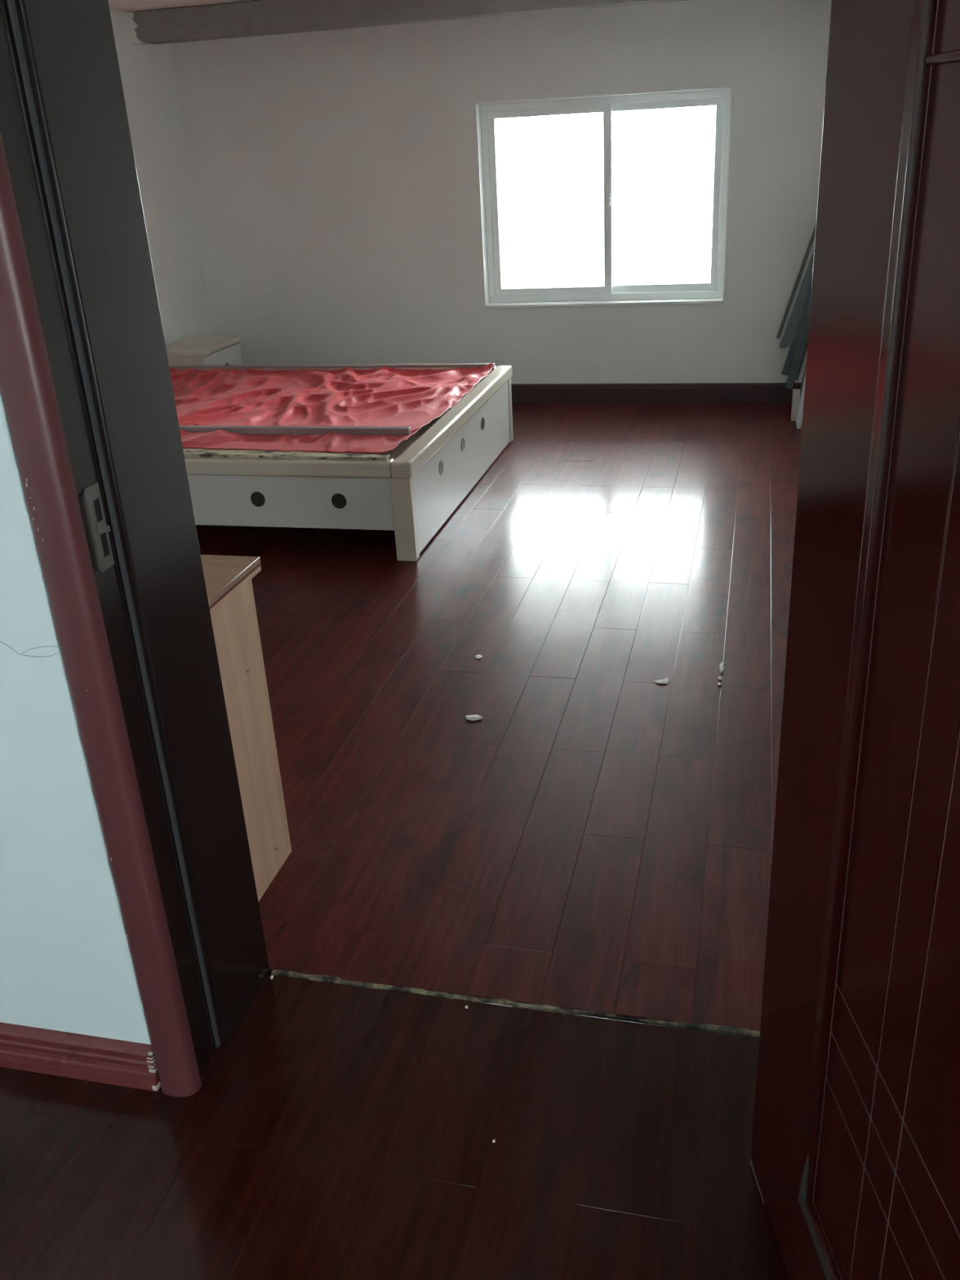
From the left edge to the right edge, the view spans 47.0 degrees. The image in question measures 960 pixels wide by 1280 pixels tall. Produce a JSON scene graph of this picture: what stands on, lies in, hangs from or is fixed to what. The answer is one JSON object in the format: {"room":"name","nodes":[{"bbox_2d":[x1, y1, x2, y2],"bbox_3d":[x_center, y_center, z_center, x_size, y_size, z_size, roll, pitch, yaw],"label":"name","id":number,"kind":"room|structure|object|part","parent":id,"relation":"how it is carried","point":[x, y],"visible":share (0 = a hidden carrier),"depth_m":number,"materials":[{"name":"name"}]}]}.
{"room":"hallway","nodes":[
{"label":"hallway","id":0,"kind":"room"},
{"bbox_2d":[0,392,151,1044],"bbox_3d":[-0.855,-0.436,1.546,4.820,2.600,0.150,3,25,13],"label":"wall","id":1,"kind":"structure","parent":0,"point":[66,965],"depth_m":1.78,"materials":[{"name":"paint"}]},
{"bbox_2d":[0,1022,160,1091],"bbox_3d":[-1.267,0.716,2.100,1.438,0.092,0.020,3,25,13],"label":"baseboard","id":2,"kind":"structure","parent":1,"relation":"attached to","point":[117,1062],"depth_m":1.96,"materials":[{"name":"paint"}]},
{"bbox_2d":[0,0,270,1097],"bbox_3d":[-0.025,-0.217,1.510,1.158,2.145,0.334,3,25,13],"label":"door frame","id":3,"kind":"structure","parent":1,"relation":"attached to","point":[86,389],"depth_m":1.62,"materials":[{"name":"paint"}]},
{"bbox_3d":[-0.546,-0.159,1.578,0.004,0.125,0.046,3,25,13],"label":"strike plate","id":4,"kind":"part","parent":3,"relation":"part of","materials":[{"name":"silver metal"}]},
{"bbox_3d":[-0.584,-0.152,1.517,0.069,2.080,0.032,3,25,13],"label":"casing","id":5,"kind":"part","parent":3,"relation":"part of","materials":[{"name":"paint"}]},
{"bbox_2d":[750,0,959,1279],"bbox_3d":[0.415,0.108,0.914,0.055,1.998,0.942,-4,24,0],"label":"door","id":6,"kind":"structure","parent":1,"relation":"in","point":[855,1161],"depth_m":1.09,"materials":[{"name":"paint"}]},
{"bbox_3d":[0.465,0.936,1.270,0.040,0.182,0.533,-4,24,-1],"label":"rail","id":7,"kind":"part","parent":6,"relation":"part of","materials":[{"name":"paint"}]},
{"bbox_3d":[0.432,0.802,1.211,0.003,0.105,0.518,-4,24,-1],"label":"worn moulding","id":8,"kind":"part","parent":6,"relation":"part of","materials":[{"name":"grey"}]},
{"bbox_3d":[0.400,0.096,0.886,0.017,1.682,0.545,-4,24,-1],"label":"moulding","id":9,"kind":"part","parent":6,"relation":"part of","materials":[{"name":"paint"}]},
{"bbox_2d":[109,9,213,344],"bbox_3d":[-2.450,-1.699,4.519,0.220,2.600,5.085,3,25,13],"label":"wall","id":10,"kind":"structure","parent":0,"point":[147,73],"depth_m":6.43,"materials":[{"name":"paint"}]},
{"bbox_2d":[125,11,149,44],"bbox_3d":[-1.857,-3.342,6.035,0.070,0.148,0.130,3,25,13],"label":"beam","id":11,"kind":"structure","parent":10,"relation":"attached to","point":[132,25],"depth_m":5.99,"materials":[{"name":"paint"}]},
{"bbox_2d":[107,0,262,12],"bbox_3d":[-0.549,-2.495,3.646,3.800,0.150,5.085,3,25,13],"label":"ceiling","id":12,"kind":"structure","parent":0,"point":[126,6],"depth_m":5.75,"materials":[{"name":"paint"}]},
{"bbox_2d":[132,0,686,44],"bbox_3d":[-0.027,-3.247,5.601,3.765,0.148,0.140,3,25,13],"label":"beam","id":13,"kind":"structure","parent":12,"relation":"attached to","point":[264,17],"depth_m":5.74,"materials":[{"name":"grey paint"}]},
{"bbox_2d":[0,402,802,1279],"bbox_3d":[-0.601,0.470,2.810,4.820,0.120,9.480,3,25,13],"label":"floor","id":14,"kind":"structure","parent":0,"point":[601,839],"depth_m":2.35,"materials":[{"name":"red wood"}]},
{"bbox_2d":[165,335,243,365],"bbox_3d":[-1.651,-1.518,6.573,0.366,0.485,0.500,3,25,13],"label":"nightstand","id":15,"kind":"object","parent":14,"relation":"on","point":[189,350],"visible":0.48,"depth_m":6.41,"materials":[{"name":"beige paint"}]},
{"bbox_3d":[-1.504,-1.615,6.489,0.016,0.180,0.464,3,25,13],"label":"drawer","id":16,"kind":"part","parent":15,"relation":"part of","materials":[{"name":"white paint"}]},
{"bbox_2d":[200,555,291,901],"bbox_3d":[-0.890,0.218,2.386,0.819,0.720,0.419,3,25,13],"label":"base cabinet","id":17,"kind":"object","parent":14,"relation":"on","point":[228,579],"visible":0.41,"depth_m":2.33,"materials":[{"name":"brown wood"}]},
{"bbox_2d":[182,365,513,561],"bbox_3d":[-1.062,-0.935,5.302,2.111,0.417,1.910,3,25,13],"label":"bed","id":18,"kind":"object","parent":14,"relation":"on","point":[410,490],"visible":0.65,"depth_m":4.37,"materials":[{"name":"beige paint"}]},
{"bbox_3d":[-1.305,-0.705,4.442,2.001,0.064,0.066,3,25,13],"label":"rail","id":19,"kind":"part","parent":18,"relation":"part of","materials":[{"name":"beige paint"}]},
{"bbox_3d":[-1.264,-0.574,4.486,1.913,0.212,0.018,3,25,13],"label":"panel","id":20,"kind":"part","parent":18,"relation":"part of","materials":[{"name":"white paint"}]},
{"bbox_2d":[169,363,493,453],"bbox_3d":[-1.088,-1.113,5.228,1.979,0.071,1.740,3,25,13],"label":"sheet","id":21,"kind":"object","parent":18,"relation":"on","point":[383,396],"visible":0.64,"depth_m":5.25,"materials":[{"name":"red fabric"}]},
{"bbox_2d":[178,425,411,435],"bbox_3d":[-1.199,-0.900,4.722,1.878,0.028,0.037,3,25,13],"label":"batten","id":22,"kind":"object","parent":21,"relation":"on","point":[241,429],"visible":0.53,"depth_m":4.60,"materials":[{"name":"grey wood"}]},
{"bbox_2d":[168,363,494,369],"bbox_3d":[-0.849,-1.487,6.005,1.905,0.016,0.030,3,25,13],"label":"batten","id":23,"kind":"object","parent":18,"relation":"on","point":[436,365],"visible":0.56,"depth_m":5.98,"materials":[{"name":"grey"}]},
{"bbox_3d":[-0.886,-1.457,6.041,2.001,0.064,0.066,3,25,13],"label":"rail","id":24,"kind":"part","parent":18,"relation":"part of","materials":[{"name":"beige paint"}]},
{"bbox_3d":[-1.095,-1.070,5.246,1.997,0.016,1.747,3,25,13],"label":"board","id":25,"kind":"part","parent":18,"relation":"part of","materials":[{"name":"beige paint"}]},
{"bbox_3d":[-0.291,-0.472,4.287,0.080,0.336,0.055,3,25,13],"label":"leg","id":26,"kind":"part","parent":18,"relation":"part of","materials":[{"name":"beige paint"}]},
{"bbox_3d":[-0.084,-1.029,5.001,0.080,0.064,1.882,3,25,13],"label":"rail","id":27,"kind":"part","parent":18,"relation":"part of","materials":[{"name":"beige paint"}]},
{"bbox_3d":[-0.058,-0.850,5.079,0.020,0.328,1.759,3,25,13],"label":"panel","id":28,"kind":"part","parent":18,"relation":"part of","materials":[{"name":"white paint"}]},
{"bbox_3d":[0.128,-1.224,5.885,0.080,0.336,0.055,3,25,13],"label":"leg","id":29,"kind":"part","parent":18,"relation":"part of","materials":[{"name":"beige paint"}]},
{"bbox_2d":[465,714,482,720],"bbox_3d":[-0.018,0.220,3.133,0.052,0.007,0.027,-1,25,6],"label":"crumb","id":30,"kind":"object","parent":14,"relation":"on","point":[473,717],"visible":1,"depth_m":3.13,"materials":[{"name":"white"}]},
{"bbox_2d":[475,654,482,658],"bbox_3d":[-0.004,0.052,3.501,0.024,0.004,0.032,-7,25,-8],"label":"crumb","id":31,"kind":"object","parent":14,"relation":"on","point":[477,656],"visible":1,"depth_m":3.50,"materials":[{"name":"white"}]},
{"bbox_2d":[271,968,759,1038],"bbox_3d":[0.058,0.692,2.098,0.980,0.006,0.028,3,25,13],"label":"threshold","id":32,"kind":"object","parent":14,"relation":"on","point":[329,979],"visible":0.98,"depth_m":2.10,"materials":[{"name":"grey metal"}]},
{"bbox_2d":[654,677,668,684],"bbox_3d":[0.544,0.123,3.277,0.048,0.005,0.034,-12,26,-18],"label":"crumb","id":33,"kind":"object","parent":14,"relation":"on","point":[665,681],"visible":1,"depth_m":3.27,"materials":[{"name":"white"}]},
{"bbox_2d":[719,662,724,673],"bbox_3d":[0.731,0.084,3.339,0.014,0.005,0.078,3,25,13],"label":"crumb","id":34,"kind":"object","parent":14,"relation":"on","point":[721,666],"visible":1,"depth_m":3.34,"materials":[{"name":"white"}]},
{"bbox_2d":[791,389,800,421],"bbox_3d":[1.719,-1.280,6.013,0.039,0.165,0.050,3,25,13],"label":"board","id":35,"kind":"object","parent":14,"relation":"on","point":[796,393],"visible":0.77,"depth_m":5.99,"materials":[{"name":"grey wood"}]},
{"bbox_2d":[795,373,805,428],"bbox_3d":[1.755,-1.681,5.684,0.171,1.162,0.170,3,25,13],"label":"board","id":36,"kind":"object","parent":14,"relation":"on","point":[800,412],"visible":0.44,"depth_m":5.85,"materials":[{"name":"white wood"}]},
{"bbox_2d":[800,364,806,398],"bbox_3d":[1.820,-1.570,5.997,0.170,0.684,0.031,8,27,23],"label":"slat","id":37,"kind":"object","parent":14,"relation":"on","point":[802,381],"visible":0.02,"depth_m":6.08,"materials":[{"name":"grey wood"}]},
{"bbox_2d":[169,0,831,383],"bbox_3d":[0.114,-2.699,6.389,4.240,2.600,0.220,3,25,13],"label":"wall","id":38,"kind":"structure","parent":0,"point":[333,174],"depth_m":6.39,"materials":[{"name":"paint"}]},
{"bbox_2d":[474,84,733,308],"bbox_3d":[0.703,-2.500,6.313,1.411,1.115,0.208,3,25,13],"label":"window","id":39,"kind":"structure","parent":38,"relation":"in","point":[486,113],"depth_m":6.30,"materials":[{"name":"white plastic"}]},
{"bbox_3d":[0.409,-2.524,6.391,0.709,1.015,0.030,3,25,13],"label":"sash","id":40,"kind":"part","parent":39,"relation":"part of","materials":[{"name":"white plastic"}]},
{"bbox_3d":[0.732,-2.002,6.540,1.387,0.018,0.208,3,25,13],"label":"sill","id":41,"kind":"part","parent":39,"relation":"part of","materials":[{"name":"white stone"}]},
{"bbox_3d":[1.030,-2.507,6.277,0.668,1.015,0.030,3,25,13],"label":"sash","id":42,"kind":"part","parent":39,"relation":"part of","materials":[{"name":"white plastic"}]},
{"bbox_2d":[511,382,801,402],"bbox_3d":[0.160,-1.519,6.799,3.784,0.112,0.016,3,25,13],"label":"baseboard","id":43,"kind":"structure","parent":38,"relation":"attached to","point":[654,392],"depth_m":6.58,"materials":[{"name":"paint"}]},
{"bbox_3d":[1.456,-1.500,3.590,0.220,2.600,5.085,3,25,13],"label":"wall","id":44,"kind":"structure","parent":0,"visible":0},
{"bbox_2d":[776,223,816,338],"bbox_3d":[1.793,-2.129,6.025,0.287,0.951,0.019,5,26,17],"label":"slat","id":45,"kind":"object","parent":44,"relation":"attached to","point":[813,235],"visible":0.56,"depth_m":6.11,"materials":[{"name":"grey wood"}]},
{"bbox_2d":[781,275,812,375],"bbox_3d":[1.790,-1.873,5.987,0.251,0.874,0.023,5,26,18],"label":"slat","id":46,"kind":"object","parent":44,"relation":"attached to","point":[786,368],"visible":0.51,"depth_m":6.08,"materials":[{"name":"grey wood"}]},
{"bbox_2d":[779,248,814,348],"bbox_3d":[1.800,-2.011,6.039,0.269,0.822,0.022,5,26,18],"label":"slat","id":47,"kind":"object","parent":44,"relation":"attached to","point":[783,344],"visible":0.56,"depth_m":6.13,"materials":[{"name":"grey wood"}]},
{"bbox_2d":[785,301,810,389],"bbox_3d":[1.789,-1.770,5.956,0.230,0.835,0.024,6,26,19],"label":"slat","id":48,"kind":"object","parent":44,"relation":"attached to","point":[803,338],"visible":0.49,"depth_m":6.05,"materials":[{"name":"grey wood"}]},
{"bbox_2d":[786,257,813,346],"bbox_3d":[1.809,-1.994,6.005,0.236,0.793,0.023,6,26,19],"label":"slat","id":49,"kind":"object","parent":44,"relation":"attached to","point":[811,272],"visible":0.3,"depth_m":6.08,"materials":[{"name":"grey wood"}]},
{"bbox_2d":[795,339,808,379],"bbox_3d":[1.806,-1.788,5.983,0.210,0.754,0.027,6,26,20],"label":"slat","id":50,"kind":"object","parent":44,"relation":"attached to","point":[806,348],"visible":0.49,"depth_m":6.10,"materials":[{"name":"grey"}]},
{"label":"outside","id":51,"kind":"structure","parent":0,"visible":0},
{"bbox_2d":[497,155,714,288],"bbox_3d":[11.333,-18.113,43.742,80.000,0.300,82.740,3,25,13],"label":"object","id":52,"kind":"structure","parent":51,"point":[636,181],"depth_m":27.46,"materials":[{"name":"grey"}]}
]}

